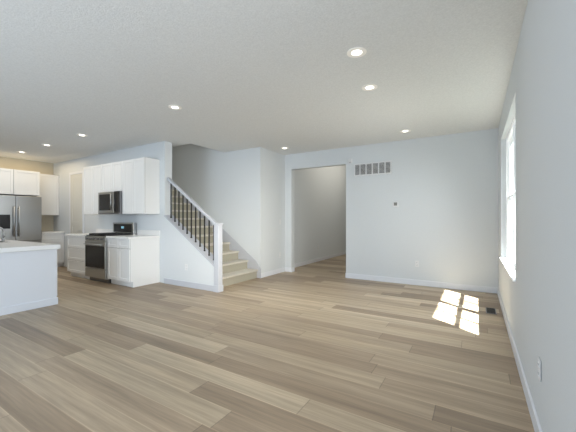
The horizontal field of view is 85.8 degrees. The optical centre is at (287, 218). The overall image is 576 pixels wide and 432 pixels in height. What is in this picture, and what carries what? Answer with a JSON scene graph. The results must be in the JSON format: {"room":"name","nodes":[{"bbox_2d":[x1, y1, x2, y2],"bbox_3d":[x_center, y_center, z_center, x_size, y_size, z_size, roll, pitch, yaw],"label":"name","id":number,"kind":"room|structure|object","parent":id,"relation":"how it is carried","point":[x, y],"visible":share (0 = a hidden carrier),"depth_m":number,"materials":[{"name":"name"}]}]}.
{"room":"empty living room","nodes":[
{"label":"empty living room","id":0,"kind":"room"},
{"bbox_2d":[0,157,52,230],"bbox_3d":[-7.745,-1.560,6.344,0.150,5.600,7.970,0,0,31],"label":"wall","id":1,"kind":"structure","parent":0,"point":[29,165],"depth_m":8.07,"materials":[{"name":"beige paint"}]},
{"bbox_2d":[0,168,39,196],"bbox_3d":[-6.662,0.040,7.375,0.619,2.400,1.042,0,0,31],"label":"upper cabinet","id":2,"kind":"object","parent":1,"relation":"attached to","point":[13,182],"visible":0.92,"depth_m":7.32,"materials":[{"name":"white wood"}]},
{"bbox_2d":[53,141,171,282],"bbox_3d":[-4.340,-1.560,7.290,4.680,5.600,0.170,0,0,31],"label":"wall","id":3,"kind":"structure","parent":0,"point":[161,151],"depth_m":6.76,"materials":[{"name":"paint"}]},
{"bbox_2d":[69,171,83,233],"bbox_3d":[-5.307,0.030,7.739,0.720,2.420,0.063,0,0,31],"label":"pantry door","id":4,"kind":"structure","parent":3,"relation":"in","point":[76,220],"depth_m":7.75,"materials":[{"name":"white wood"}]},
{"bbox_2d":[83,164,114,214],"bbox_3d":[-4.191,-0.630,6.903,0.757,1.060,0.329,0,0,31],"label":"upper cabinet","id":5,"kind":"object","parent":3,"relation":"attached to","point":[92,182],"visible":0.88,"depth_m":6.77,"materials":[{"name":"white wood"}]},
{"bbox_2d":[102,161,121,191],"bbox_3d":[-3.541,-0.860,6.507,0.754,0.600,0.329,0,0,31],"label":"upper cabinet","id":6,"kind":"object","parent":3,"relation":"attached to","point":[111,177],"visible":0.69,"depth_m":6.35,"materials":[{"name":"white wood"}]},
{"bbox_2d":[98,191,121,213],"bbox_3d":[-3.572,-0.331,6.455,0.754,0.452,0.451,0,0,31],"label":"microwave","id":7,"kind":"object","parent":6,"relation":"attached to","point":[109,202],"visible":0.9,"depth_m":6.24,"materials":[{"name":"silver metal"}]},
{"bbox_2d":[122,157,159,213],"bbox_3d":[-2.907,-0.630,6.121,0.717,1.060,0.329,0,0,31],"label":"upper cabinet","id":8,"kind":"object","parent":3,"relation":"attached to","point":[140,185],"visible":1,"depth_m":5.95,"materials":[{"name":"white wood"}]},
{"bbox_2d":[172,144,255,259],"bbox_3d":[-3.093,-1.560,8.105,5.960,5.600,0.120,0,0,31],"label":"wall","id":9,"kind":"structure","parent":0,"point":[217,186],"depth_m":7.03,"materials":[{"name":"paint"}]},
{"bbox_2d":[0,0,527,162],"bbox_3d":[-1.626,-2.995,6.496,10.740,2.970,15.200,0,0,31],"label":"ceiling","id":10,"kind":"structure","parent":0,"point":[106,76],"depth_m":3.19,"materials":[{"name":"white paint"}]},
{"bbox_2d":[168,105,181,109],"bbox_3d":[-1.524,-1.506,4.185,0.176,0.008,0.176,0,0,31],"label":"recessed light","id":11,"kind":"object","parent":10,"relation":"in","point":[175,107],"visible":1,"depth_m":4.18,"materials":[{"name":"white"}]},
{"bbox_2d":[347,47,366,57],"bbox_3d":[0.622,-1.506,2.807,0.176,0.008,0.176,0,0,31],"label":"recessed light","id":12,"kind":"object","parent":10,"relation":"in","point":[355,52],"visible":1,"depth_m":2.80,"materials":[{"name":"white"}]},
{"bbox_2d":[362,84,377,90],"bbox_3d":[0.936,-1.506,3.552,0.176,0.008,0.176,0,0,31],"label":"recessed light","id":13,"kind":"object","parent":10,"relation":"in","point":[369,87],"visible":1,"depth_m":3.55,"materials":[{"name":"white"}]},
{"bbox_2d":[0,254,534,431],"bbox_3d":[-1.626,1.290,6.496,10.740,0.100,15.200,0,0,31],"label":"floor","id":14,"kind":"structure","parent":0,"point":[326,345],"depth_m":2.74,"materials":[{"name":"brown wood"}]},
{"bbox_2d":[0,195,41,242],"bbox_3d":[-6.564,0.350,7.328,0.782,1.780,1.000,0,0,31],"label":"fridge","id":15,"kind":"object","parent":14,"relation":"on","point":[20,218],"visible":0.73,"depth_m":7.25,"materials":[{"name":"silver metal"}]},
{"bbox_2d":[0,251,57,315],"bbox_3d":[-4.663,0.837,4.732,2.476,0.805,1.012,0,0,31],"label":"kitchen island","id":16,"kind":"object","parent":14,"relation":"on","point":[28,275],"depth_m":4.22,"materials":[{"name":"painted wood"},{"name":"white quartz stone"}]},
{"bbox_2d":[0,239,59,254],"bbox_3d":[-4.719,0.403,4.637,2.516,0.060,1.264,0,0,31],"label":"island countertop","id":17,"kind":"structure","parent":16,"relation":"on","point":[5,245],"depth_m":4.36,"materials":[{"name":"white stone"}]},
{"bbox_2d":[33,174,64,266],"bbox_3d":[-6.235,0.040,8.051,0.645,2.400,0.497,0,0,31],"label":"tall cabinet","id":18,"kind":"object","parent":14,"relation":"on","point":[49,189],"visible":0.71,"depth_m":8.04,"materials":[{"name":"white wood"}]},
{"bbox_2d":[65,229,112,278],"bbox_3d":[-4.309,0.733,6.790,0.842,1.015,0.645,0,0,31],"label":"base cabinet","id":19,"kind":"object","parent":14,"relation":"on","point":[76,256],"visible":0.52,"depth_m":6.57,"materials":[{"name":"white wood"}]},
{"bbox_2d":[83,222,135,282],"bbox_3d":[-3.645,0.657,6.335,0.754,1.165,0.697,0,0,31],"label":"range","id":20,"kind":"object","parent":14,"relation":"on","point":[96,247],"visible":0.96,"depth_m":6.12,"materials":[{"name":"silver metal"}]},
{"bbox_2d":[106,230,159,286],"bbox_3d":[-2.983,0.733,5.982,0.732,1.015,0.645,0,0,31],"label":"base cabinet","id":21,"kind":"object","parent":14,"relation":"on","point":[133,260],"visible":1,"depth_m":5.78,"materials":[{"name":"white wood"}]},
{"bbox_2d":[164,177,260,292],"bbox_3d":[-2.436,-0.020,6.805,3.819,2.520,1.409,0,0,31],"label":"staircase","id":22,"kind":"structure","parent":14,"relation":"on","point":[214,255],"depth_m":5.83,"materials":[{"name":"beige carpet"}]},
{"bbox_2d":[485,307,496,314],"bbox_3d":[2.734,1.236,4.177,0.120,0.008,0.300,0,0,31],"label":"floor vent","id":23,"kind":"object","parent":14,"relation":"in","point":[491,310],"visible":1,"depth_m":4.17,"materials":[{"name":"black metal"}]},
{"bbox_2d":[256,147,284,272],"bbox_3d":[-0.379,-0.135,6.948,0.120,2.750,0.970,0,0,31],"label":"wall","id":24,"kind":"structure","parent":0,"point":[270,202],"depth_m":6.82,"materials":[{"name":"paint"}]},
{"bbox_2d":[261,267,286,277],"bbox_3d":[-0.310,1.190,6.906,0.040,0.100,0.970,0,0,31],"label":"baseboard","id":25,"kind":"structure","parent":24,"relation":"attached to","point":[269,273],"depth_m":6.90,"materials":[{"name":"white wood"}]},
{"bbox_2d":[294,165,345,263],"bbox_3d":[1.366,-0.460,9.983,0.120,3.400,5.770,0,0,31],"label":"wall","id":26,"kind":"structure","parent":0,"point":[320,207],"depth_m":9.13,"materials":[{"name":"paint"}]},
{"bbox_2d":[287,251,345,269],"bbox_3d":[1.392,1.190,9.897,0.014,0.100,5.650,0,0,31],"label":"baseboard","id":27,"kind":"structure","parent":26,"relation":"attached to","point":[341,253],"depth_m":8.95,"materials":[{"name":"white wood"}]},
{"bbox_2d":[285,128,497,287],"bbox_3d":[1.692,-0.135,6.329,4.300,2.750,0.130,0,0,31],"label":"wall","id":28,"kind":"structure","parent":0,"point":[440,223],"depth_m":5.77,"materials":[{"name":"paint"}]},
{"bbox_2d":[354,160,391,176],"bbox_3d":[1.696,-1.010,6.240,0.760,0.260,0.012,0,0,31],"label":"air vent","id":29,"kind":"object","parent":28,"relation":"in","point":[373,168],"visible":1,"depth_m":6.23,"materials":[{"name":"white plastic"}]},
{"bbox_2d":[393,201,398,206],"bbox_3d":[2.082,-0.285,5.999,0.110,0.110,0.023,0,0,31],"label":"thermostat","id":30,"kind":"object","parent":28,"relation":"attached to","point":[395,203],"visible":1,"depth_m":5.99,"materials":[{"name":"white plastic"}]},
{"bbox_2d":[345,273,495,292],"bbox_3d":[2.336,1.190,5.852,2.644,0.100,0.014,0,0,31],"label":"baseboard","id":31,"kind":"structure","parent":28,"relation":"attached to","point":[347,275],"depth_m":5.73,"materials":[{"name":"white wood"}]},
{"bbox_2d":[498,0,575,431],"bbox_3d":[1.341,-0.135,1.478,0.150,2.750,9.120,0,0,31],"label":"wall","id":32,"kind":"structure","parent":0,"point":[538,296],"depth_m":1.61,"materials":[{"name":"paint"}]},
{"bbox_2d":[500,116,514,281],"bbox_3d":[2.642,-0.290,3.642,0.160,1.734,1.964,0,0,31],"label":"window","id":33,"kind":"structure","parent":32,"relation":"in","point":[508,262],"depth_m":4.39,"materials":[{"name":"white plastic"}]},
{"bbox_2d":[496,287,541,431],"bbox_3d":[1.199,1.190,1.407,0.017,0.100,8.790,0,0,31],"label":"baseboard","id":34,"kind":"structure","parent":32,"relation":"attached to","point":[533,414],"depth_m":2.29,"materials":[{"name":"white wood"}]},
{"bbox_2d":[538,356,540,381],"bbox_3d":[1.390,0.830,1.717,0.008,0.115,0.070,0,0,31],"label":"electrical outlet","id":35,"kind":"object","parent":32,"relation":"attached to","point":[539,368],"visible":1,"depth_m":1.70,"materials":[{"name":"white plastic"}]}
]}

